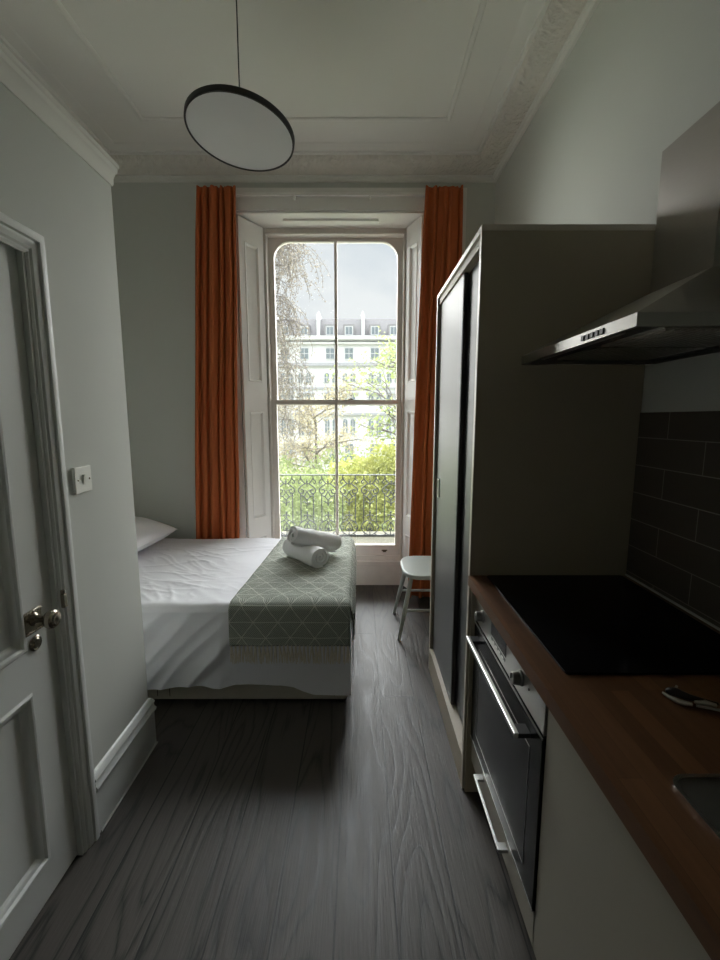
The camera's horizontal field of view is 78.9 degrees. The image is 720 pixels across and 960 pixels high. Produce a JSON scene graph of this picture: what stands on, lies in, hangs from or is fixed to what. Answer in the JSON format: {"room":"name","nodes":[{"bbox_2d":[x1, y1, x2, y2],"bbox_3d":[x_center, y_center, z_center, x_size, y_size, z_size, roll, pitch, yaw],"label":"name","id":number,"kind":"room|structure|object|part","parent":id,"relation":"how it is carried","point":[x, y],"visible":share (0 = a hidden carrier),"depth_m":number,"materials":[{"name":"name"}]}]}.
{"room":"studio apartment","nodes":[
{"label":"studio apartment","id":0,"kind":"room"},
{"bbox_2d":[0,82,147,768],"bbox_3d":[-1.021,0.244,0.205,0.110,2.460,3.338,0,8,0],"label":"wall","id":1,"kind":"structure","parent":0,"point":[46,187],"depth_m":1.58,"materials":[{"name":"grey paint"}]},
{"bbox_2d":[0,212,99,959],"bbox_3d":[-0.988,0.346,0.980,0.177,2.043,0.961,0,8,0],"label":"door","id":2,"kind":"structure","parent":1,"relation":"in","point":[49,809],"depth_m":1.31,"materials":[{"name":"paint"}]},
{"bbox_3d":[-0.990,0.020,1.111,0.033,1.010,0.217,0,8,0],"label":"panel","id":3,"kind":"part","parent":2,"relation":"part of","materials":[{"name":"paint"}]},
{"bbox_3d":[-0.990,0.930,1.238,0.033,0.567,0.217,0,8,0],"label":"panel","id":4,"kind":"part","parent":2,"relation":"part of","materials":[{"name":"paint"}]},
{"bbox_3d":[-0.973,0.420,1.304,0.011,0.070,0.070,0,8,0],"label":"lock plate","id":5,"kind":"part","parent":2,"relation":"part of","materials":[{"name":"silver metal"}]},
{"bbox_3d":[-0.936,0.415,1.306,0.075,0.058,0.058,0,8,0],"label":"knob","id":6,"kind":"part","parent":2,"relation":"part of","materials":[{"name":"silver metal"}]},
{"bbox_2d":[0,41,118,185],"bbox_3d":[-1.446,-0.953,0.050,1.009,0.084,3.363,0,8,0],"label":"trim","id":7,"kind":"structure","parent":1,"relation":"attached to","point":[14,75],"depth_m":1.35,"materials":[{"name":"paint"}]},
{"bbox_2d":[72,465,91,493],"bbox_3d":[-0.958,-0.002,1.514,0.017,0.090,0.090,0,8,0],"label":"light switch","id":8,"kind":"object","parent":1,"relation":"attached to","point":[81,476],"visible":1,"depth_m":1.51,"materials":[{"name":"plastic"}]},
{"bbox_2d":[0,0,526,141],"bbox_3d":[-0.465,-2.101,0.908,3.170,0.150,5.580,0,8,0],"label":"ceiling","id":9,"kind":"structure","parent":0,"point":[307,58],"depth_m":2.29,"materials":[{"name":"paint"}]},
{"bbox_2d":[184,0,294,171],"bbox_3d":[-0.502,-1.782,1.801,0.449,0.730,0.448,0,8,0],"label":"pendant lamp","id":10,"kind":"object","parent":9,"relation":"hanging from","point":[238,127],"visible":1,"depth_m":1.80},
{"bbox_3d":[-0.500,-1.810,1.799,0.006,0.613,0.012,7,10,40],"label":"cord","id":11,"kind":"part","parent":10,"relation":"part of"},
{"bbox_2d":[186,92,291,169],"bbox_3d":[-0.503,-1.456,1.845,0.430,0.063,0.430,0,8,0],"label":"diffuser","id":12,"kind":"object","parent":10,"relation":"attached to","point":[241,130],"depth_m":1.81,"materials":[{"name":"white plastic"}]},
{"bbox_3d":[-0.502,-1.464,1.845,0.449,0.087,0.448,0,8,0],"label":"lamp shade","id":13,"kind":"part","parent":10,"relation":"part of","materials":[{"name":"black metal"}]},
{"bbox_2d":[52,0,487,121],"bbox_3d":[-0.408,-2.006,0.810,1.975,0.012,3.992,0,8,0],"label":"trim","id":14,"kind":"structure","parent":9,"relation":"attached to","point":[482,5],"depth_m":2.57,"materials":[{"name":"paint"}]},
{"bbox_2d":[0,0,550,154],"bbox_3d":[-0.465,-1.991,0.761,2.670,0.027,4.760,0,8,0],"label":"trim","id":15,"kind":"structure","parent":9,"relation":"attached to","point":[533,12],"depth_m":2.80,"materials":[{"name":"paint"}]},
{"bbox_2d":[9,585,535,959],"bbox_3d":[-0.465,1.390,1.325,3.170,0.120,5.440,0,8,0],"label":"floor","id":16,"kind":"structure","parent":0,"point":[251,829],"depth_m":1.56,"materials":[{"name":"grey wood"}]},
{"bbox_2d":[148,684,346,701],"bbox_3d":[-0.984,0.836,2.903,1.832,0.540,1.231,0,8,0],"label":"bed","id":17,"kind":"object","parent":16,"relation":"on","point":[245,691],"visible":0.13,"depth_m":2.32,"materials":[{"name":"beige fabric"}]},
{"bbox_2d":[138,538,355,695],"bbox_3d":[-0.965,0.799,2.869,1.863,0.513,1.304,0,8,0],"label":"sheet","id":18,"kind":"object","parent":17,"relation":"on","point":[188,587],"visible":0.39,"depth_m":2.29,"materials":[{"name":"white fabric"}]},
{"bbox_2d":[135,517,176,551],"bbox_3d":[-1.675,0.385,3.068,0.465,0.218,0.715,1,8,4],"label":"pillow","id":19,"kind":"object","parent":18,"relation":"on","point":[149,532],"visible":0.3,"depth_m":3.12,"materials":[{"name":"fabric"}]},
{"bbox_2d":[228,537,356,664],"bbox_3d":[-0.346,0.698,2.860,0.644,0.327,1.297,0,8,0],"label":"throw blanket","id":20,"kind":"object","parent":18,"relation":"on","point":[287,601],"visible":0.82,"depth_m":2.24,"materials":[{"name":"green fabric"}]},
{"bbox_2d":[282,539,328,567],"bbox_3d":[-0.361,0.478,2.889,0.141,0.134,0.360,-7,10,-40],"label":"rolled towel","id":21,"kind":"object","parent":20,"relation":"on","point":[314,556],"visible":0.92,"depth_m":2.78,"materials":[{"name":"white fabric"}]},
{"bbox_2d":[287,526,341,551],"bbox_3d":[-0.300,0.400,2.926,0.377,0.225,0.149,-6,10,-37],"label":"rolled towel","id":22,"kind":"object","parent":20,"relation":"on","point":[297,536],"visible":0.94,"depth_m":2.85,"materials":[{"name":"white fabric"}]},
{"bbox_2d":[393,556,430,640],"bbox_3d":[0.512,0.642,3.139,0.515,0.864,0.457,0,8,0],"label":"stool","id":23,"kind":"object","parent":16,"relation":"on","point":[413,567],"visible":0.29,"depth_m":3.04,"materials":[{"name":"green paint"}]},
{"bbox_3d":[0.311,0.827,3.341,0.145,0.442,0.032,7,11,43],"label":"leg","id":24,"kind":"part","parent":23,"relation":"part of","materials":[{"name":"white paint"}]},
{"bbox_3d":[0.311,0.875,2.996,0.145,0.442,0.032,-7,11,-43],"label":"leg","id":25,"kind":"part","parent":23,"relation":"part of","materials":[{"name":"white paint"}]},
{"bbox_3d":[0.500,0.624,3.137,0.410,0.030,0.450,0,8,0],"label":"seat","id":26,"kind":"part","parent":23,"relation":"part of","materials":[{"name":"white paint"}]},
{"bbox_2d":[464,590,534,946],"bbox_3d":[0.711,0.879,1.407,0.595,0.868,0.653,0,8,0],"label":"housing","id":27,"kind":"object","parent":16,"relation":"on","point":[474,779],"visible":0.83,"depth_m":1.53,"materials":[{"name":"beige laminate"}]},
{"bbox_3d":[0.429,1.096,1.454,0.032,0.012,0.285,0,8,0],"label":"handle","id":28,"kind":"part","parent":27,"relation":"part of","materials":[{"name":"metal"}]},
{"bbox_3d":[0.455,1.114,1.436,0.019,0.099,0.628,0,8,0],"label":"drawer","id":29,"kind":"part","parent":27,"relation":"part of","materials":[{"name":"black metal"}]},
{"bbox_2d":[466,598,547,911],"bbox_3d":[0.677,0.762,1.387,0.565,0.617,0.627,0,8,0],"label":"oven","id":30,"kind":"object","parent":27,"relation":"in","point":[509,717],"visible":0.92,"depth_m":1.26,"materials":[{"name":"black metal"}]},
{"bbox_3d":[0.422,0.590,1.612,0.035,0.013,0.040,0,8,0],"label":"handle post","id":31,"kind":"part","parent":30,"relation":"part of","materials":[{"name":"black plastic"}]},
{"bbox_3d":[0.427,0.490,1.571,0.027,0.044,0.044,0,8,0],"label":"knob","id":32,"kind":"part","parent":30,"relation":"part of","materials":[{"name":"metal"}]},
{"bbox_3d":[0.402,0.623,1.378,0.014,0.015,0.513,0,8,0],"label":"handle","id":33,"kind":"part","parent":30,"relation":"part of","materials":[{"name":"metal"}]},
{"bbox_3d":[0.439,1.057,1.429,0.002,0.006,0.627,0,8,0],"label":"door trim","id":34,"kind":"part","parent":30,"relation":"part of","materials":[{"name":"metal"}]},
{"bbox_3d":[0.439,0.581,1.362,0.002,0.005,0.627,0,8,0],"label":"door trim","id":35,"kind":"part","parent":30,"relation":"part of","materials":[{"name":"metal"}]},
{"bbox_3d":[0.452,0.514,1.353,0.022,0.117,0.627,0,8,0],"label":"control panel","id":36,"kind":"part","parent":30,"relation":"part of","materials":[{"name":"metal"}]},
{"bbox_3d":[0.427,0.542,1.199,0.027,0.044,0.044,0,8,0],"label":"knob","id":37,"kind":"part","parent":30,"relation":"part of","materials":[{"name":"metal"}]},
{"bbox_3d":[0.422,0.656,1.144,0.035,0.013,0.040,0,8,0],"label":"handle post","id":38,"kind":"part","parent":30,"relation":"part of","materials":[{"name":"black plastic"}]},
{"bbox_2d":[429,224,655,787],"bbox_3d":[0.717,0.134,2.079,0.599,2.158,0.880,0,8,0],"label":"wardrobe","id":39,"kind":"object","parent":16,"relation":"on","point":[534,465],"visible":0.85,"depth_m":1.61,"materials":[{"name":"beige laminate"}]},
{"bbox_3d":[0.717,0.085,2.505,0.598,2.138,0.022,0,8,0],"label":"panel","id":40,"kind":"part","parent":39,"relation":"part of","materials":[{"name":"black glass"}]},
{"bbox_3d":[0.432,0.044,2.409,0.008,0.105,0.040,0,8,0],"label":"handle","id":41,"kind":"part","parent":39,"relation":"part of","materials":[{"name":"metal"}]},
{"bbox_3d":[0.704,1.071,2.210,0.573,0.006,0.836,0,8,0],"label":"panel","id":42,"kind":"part","parent":39,"relation":"part of","materials":[{"name":"white wood"}]},
{"bbox_3d":[0.444,0.070,2.221,0.018,1.962,0.509,0,8,0],"label":"door","id":43,"kind":"part","parent":39,"relation":"part of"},
{"bbox_3d":[0.472,-0.899,1.934,0.090,0.032,0.836,0,8,0],"label":"track rail","id":44,"kind":"part","parent":39,"relation":"part of","materials":[{"name":"silver metal"}]},
{"bbox_3d":[0.468,0.119,1.871,0.018,1.962,0.426,0,8,0],"label":"door","id":45,"kind":"part","parent":39,"relation":"part of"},
{"bbox_3d":[0.717,-0.924,1.931,0.599,0.020,0.880,0,8,0],"label":"panel","id":46,"kind":"part","parent":39,"relation":"part of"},
{"bbox_2d":[533,709,710,959],"bbox_3d":[0.727,1.032,0.321,0.563,0.868,1.550,0,8,0],"label":"base cabinet","id":47,"kind":"object","parent":16,"relation":"on","point":[598,897],"visible":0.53,"depth_m":0.84,"materials":[{"name":"beige laminate"}]},
{"bbox_2d":[468,575,719,959],"bbox_3d":[0.711,0.534,0.579,0.597,0.038,2.198,0,8,0],"label":"countertop","id":48,"kind":"structure","parent":47,"relation":"on","point":[632,739],"depth_m":0.80,"materials":[{"name":"brown wood"}]},
{"bbox_2d":[487,575,719,674],"bbox_3d":[0.732,0.406,1.334,0.507,0.006,0.640,0,8,0],"label":"cooktop","id":49,"kind":"object","parent":48,"relation":"in","point":[588,624],"visible":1,"depth_m":1.24,"materials":[{"name":"black glass"}]},
{"bbox_2d":[662,685,719,711],"bbox_3d":[0.730,0.460,0.890,0.192,0.023,0.050,6,10,35],"label":"utensil","id":50,"kind":"object","parent":48,"relation":"on","point":[674,691],"visible":1,"depth_m":0.91,"materials":[{"name":"metal"}]},
{"bbox_3d":[0.755,0.467,0.874,0.138,0.007,0.008,3,8,19],"label":"rod","id":51,"kind":"part","parent":50,"relation":"part of","materials":[{"name":"metal"}]},
{"bbox_2d":[673,774,719,842],"bbox_3d":[0.735,0.608,0.429,0.460,0.156,0.622,0,8,0],"label":"sink","id":52,"kind":"object","parent":48,"relation":"in","point":[700,792],"visible":1,"depth_m":0.69,"materials":[{"name":"metal"}]},
{"bbox_2d":[679,779,719,831],"bbox_3d":[0.735,0.610,0.430,0.446,0.152,0.608,0,8,0],"label":"basin","id":53,"kind":"object","parent":52,"relation":"in","point":[702,796],"depth_m":0.68,"materials":[{"name":"metal"}]},
{"bbox_2d":[111,183,495,538],"bbox_3d":[-0.465,-0.711,3.707,2.970,3.380,0.420,0,8,0],"label":"wall","id":54,"kind":"structure","parent":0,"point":[154,223],"depth_m":3.42,"materials":[{"name":"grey paint"}]},
{"bbox_2d":[236,215,271,537],"bbox_3d":[-0.862,-0.530,3.628,0.026,3.005,0.261,5,9,32],"label":"shutter","id":55,"kind":"object","parent":54,"relation":"attached to","point":[251,230],"depth_m":3.58,"materials":[{"name":"white wood"}]},
{"bbox_2d":[236,188,466,596],"bbox_3d":[-0.211,-0.621,3.688,2.023,3.208,0.404,0,8,0],"label":"window","id":56,"kind":"structure","parent":54,"relation":"attached to","point":[264,224],"depth_m":3.60,"materials":[{"name":"paint"}]},
{"bbox_3d":[-0.228,-0.564,3.821,1.441,3.058,0.155,0,8,0],"label":"frame","id":57,"kind":"part","parent":56,"relation":"part of","materials":[{"name":"paint"}]},
{"bbox_3d":[-0.203,-1.333,3.743,1.123,1.367,0.046,0,8,0],"label":"sash","id":58,"kind":"part","parent":56,"relation":"part of","materials":[{"name":"paint"}]},
{"bbox_3d":[-0.203,-0.007,3.884,1.123,1.387,0.046,0,8,0],"label":"sash","id":59,"kind":"part","parent":56,"relation":"part of","materials":[{"name":"paint"}]},
{"bbox_2d":[236,193,463,199],"bbox_3d":[-0.220,-2.116,3.265,1.980,0.034,0.043,0,8,0],"label":"track","id":60,"kind":"object","parent":56,"relation":"attached to","point":[237,194],"visible":0.58,"depth_m":3.24,"materials":[{"name":"metal"}]},
{"bbox_2d":[195,185,238,538],"bbox_3d":[-1.137,-0.591,3.427,0.454,3.161,0.086,0,8,0],"label":"curtain","id":61,"kind":"object","parent":60,"relation":"hanging from","point":[216,401],"visible":0.84,"depth_m":3.38,"materials":[{"name":"orange fabric"}]},
{"bbox_3d":[-0.220,-2.123,3.252,1.980,0.016,0.020,0,8,0],"label":"rail","id":62,"kind":"part","parent":60,"relation":"part of","materials":[{"name":"white metal"}]},
{"bbox_2d":[408,185,462,597],"bbox_3d":[0.578,-0.592,3.436,0.366,3.161,0.088,0,8,3],"label":"curtain","id":63,"kind":"object","parent":60,"relation":"hanging from","point":[443,207],"visible":0.51,"depth_m":3.36,"materials":[{"name":"orange fabric"}]},
{"bbox_2d":[402,215,423,587],"bbox_3d":[0.431,-0.531,3.631,0.026,3.005,0.238,-3,9,-22],"label":"shutter","id":64,"kind":"object","parent":54,"relation":"attached to","point":[413,225],"depth_m":3.60,"materials":[{"name":"white wood"}]},
{"bbox_2d":[494,0,719,628],"bbox_3d":[1.080,-0.360,1.202,0.120,3.380,5.480,0,8,0],"label":"wall","id":65,"kind":"structure","parent":0,"point":[639,74],"depth_m":1.68,"materials":[{"name":"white paint"}]},
{"bbox_2d":[109,0,600,182],"bbox_3d":[-0.465,-1.960,0.766,2.970,0.091,5.060,0,8,0],"label":"trim","id":66,"kind":"structure","parent":65,"relation":"attached to","point":[560,17],"depth_m":3.12,"materials":[{"name":"paint"}]},
{"bbox_2d":[521,101,719,364],"bbox_3d":[0.788,-0.637,1.168,0.459,0.565,0.640,0,8,0],"label":"hood","id":67,"kind":"object","parent":65,"relation":"attached to","point":[679,318],"visible":1,"depth_m":1.12,"materials":[{"name":"metal"}]},
{"bbox_2d":[625,574,719,630],"bbox_3d":[1.010,0.511,0.575,0.007,0.008,2.197,0,8,0],"label":"trim","id":68,"kind":"structure","parent":65,"relation":"attached to","point":[627,575],"depth_m":1.39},
{"bbox_2d":[626,411,719,627],"bbox_3d":[1.016,0.211,0.533,0.009,0.610,2.198,0,8,0],"label":"backsplash","id":69,"kind":"structure","parent":65,"relation":"attached to","point":[674,545],"depth_m":1.38,"materials":[{"name":"grey tile"}]},
{"label":"outside","id":70,"kind":"structure","parent":0,"visible":0},
{"bbox_3d":[0.000,-2.082,62.515,140.000,0.200,115.600,0,8,0],"label":"lawn","id":71,"kind":"structure","parent":70,"visible":0},
{"bbox_2d":[276,315,317,467],"bbox_3d":[-8.416,-12.211,61.123,5.739,20.250,9.550,0,8,0],"label":"house","id":72,"kind":"structure","parent":71,"relation":"on","point":[312,323],"depth_m":56.62,"materials":[{"name":"white paint"}]},
{"bbox_3d":[-8.416,-17.877,55.786,5.739,0.950,0.550,0,8,0],"label":"cornice","id":73,"kind":"part","parent":72,"relation":"part of","materials":[{"name":"white paint"}]},
{"bbox_2d":[275,243,333,467],"bbox_3d":[-2.682,-2.109,13.626,3.591,13.426,4.134,2,8,17],"label":"tree","id":74,"kind":"object","parent":71,"relation":"on","point":[279,255],"visible":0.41,"depth_m":13.45,"materials":[{"name":"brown plant"}]},
{"bbox_2d":[279,463,350,530],"bbox_3d":[-2.157,1.966,12.589,3.796,5.654,2.804,0,8,0],"label":"shrub","id":75,"kind":"object","parent":71,"relation":"on","point":[296,501],"visible":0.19,"depth_m":12.23,"materials":[{"name":"green plant"}]},
{"bbox_2d":[278,366,380,499],"bbox_3d":[-2.336,-0.606,19.806,5.766,8.721,7.133,-3,9,-23],"label":"tree","id":76,"kind":"object","parent":71,"relation":"on","point":[304,447],"visible":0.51,"depth_m":18.75,"materials":[{"name":"green plant"}]},
{"bbox_2d":[279,440,394,529],"bbox_3d":[-0.676,1.241,17.484,10.558,6.437,3.280,0,8,0],"label":"shrub","id":77,"kind":"object","parent":71,"relation":"on","point":[282,460],"visible":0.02,"depth_m":16.89,"materials":[{"name":"green plant"}]},
{"bbox_2d":[282,518,394,530],"bbox_3d":[-0.427,2.886,10.156,5.937,4.540,2.341,0,8,0],"label":"shrub","id":78,"kind":"object","parent":71,"relation":"on","point":[384,525],"visible":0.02,"depth_m":10.00,"materials":[{"name":"green plant"}]},
{"bbox_2d":[316,311,361,467],"bbox_3d":[-2.678,-12.211,61.123,5.739,20.250,9.550,0,8,0],"label":"house","id":79,"kind":"structure","parent":71,"relation":"on","point":[349,330],"depth_m":56.66,"materials":[{"name":"white paint"}]},
{"bbox_3d":[-2.678,-17.877,55.786,5.739,0.950,0.550,0,8,0],"label":"cornice","id":80,"kind":"part","parent":79,"relation":"part of","materials":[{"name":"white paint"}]},
{"bbox_2d":[325,437,395,530],"bbox_3d":[0.438,1.556,13.990,3.388,6.084,2.879,0,8,0],"label":"shrub","id":81,"kind":"object","parent":71,"relation":"on","point":[389,462],"visible":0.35,"depth_m":13.15,"materials":[{"name":"green plant"}]},
{"bbox_2d":[326,326,396,527],"bbox_3d":[2.240,-0.611,12.887,6.530,10.643,5.676,0,8,0],"label":"tree","id":82,"kind":"object","parent":71,"relation":"on","point":[389,350],"visible":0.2,"depth_m":12.70,"materials":[{"name":"green plant"}]},
{"bbox_2d":[361,311,396,461],"bbox_3d":[3.062,-12.211,61.123,5.739,20.250,9.550,0,8,0],"label":"house","id":83,"kind":"structure","parent":71,"relation":"on","point":[369,327],"depth_m":56.73,"materials":[{"name":"white paint"}]},
{"bbox_3d":[3.062,-17.877,55.786,5.739,0.950,0.550,0,8,0],"label":"cornice","id":84,"kind":"part","parent":83,"relation":"part of","materials":[{"name":"white paint"}]},
{"bbox_3d":[-1.513,0.020,1.808,0.874,2.460,0.100,0,8,0],"label":"wall partition","id":85,"kind":"structure","parent":0,"visible":0},
{"bbox_2d":[94,698,157,832],"bbox_3d":[-1.446,1.141,1.809,1.008,0.238,0.458,0,8,0],"label":"baseboard","id":86,"kind":"structure","parent":85,"relation":"attached to","point":[117,769],"depth_m":1.76,"materials":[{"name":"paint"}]},
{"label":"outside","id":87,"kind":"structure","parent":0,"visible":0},
{"bbox_2d":[281,531,394,543],"bbox_3d":[0.000,0.790,4.640,8.000,0.250,1.008,0,8,0],"label":"balcony slab","id":88,"kind":"object","parent":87,"point":[358,540],"visible":0.07,"depth_m":4.80,"materials":[{"name":"stone"}]},
{"bbox_2d":[279,474,394,536],"bbox_3d":[-0.140,0.284,4.836,4.100,0.698,0.036,0,8,0],"label":"balcony railing","id":89,"kind":"object","parent":88,"relation":"on","point":[291,475],"visible":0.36,"depth_m":4.83,"materials":[{"name":"black metal"}]},
{"bbox_3d":[-0.814,0.283,4.836,0.204,0.683,0.021,0,8,0],"label":"scroll panel","id":90,"kind":"part","parent":89,"relation":"part of","materials":[{"name":"black metal"}]},
{"bbox_3d":[-0.583,0.283,4.836,0.204,0.683,0.021,0,8,0],"label":"scroll panel","id":91,"kind":"part","parent":89,"relation":"part of","materials":[{"name":"black metal"}]},
{"bbox_3d":[-0.352,0.283,4.836,0.204,0.683,0.021,0,8,0],"label":"scroll panel","id":92,"kind":"part","parent":89,"relation":"part of","materials":[{"name":"black metal"}]},
{"bbox_3d":[-0.140,-0.056,4.788,4.100,0.012,0.036,0,8,0],"label":"rail","id":93,"kind":"part","parent":89,"relation":"part of","materials":[{"name":"black metal"}]},
{"bbox_3d":[-0.140,0.618,4.883,4.100,0.022,0.024,0,8,0],"label":"rail","id":94,"kind":"part","parent":89,"relation":"part of","materials":[{"name":"black metal"}]},
{"bbox_3d":[-0.121,0.283,4.836,0.204,0.683,0.021,0,8,0],"label":"scroll panel","id":95,"kind":"part","parent":89,"relation":"part of","materials":[{"name":"black metal"}]},
{"bbox_3d":[0.110,0.283,4.836,0.204,0.683,0.021,0,8,0],"label":"scroll panel","id":96,"kind":"part","parent":89,"relation":"part of","materials":[{"name":"black metal"}]},
{"bbox_3d":[0.341,0.283,4.836,0.204,0.683,0.021,0,8,0],"label":"scroll panel","id":97,"kind":"part","parent":89,"relation":"part of","materials":[{"name":"black metal"}]}
]}

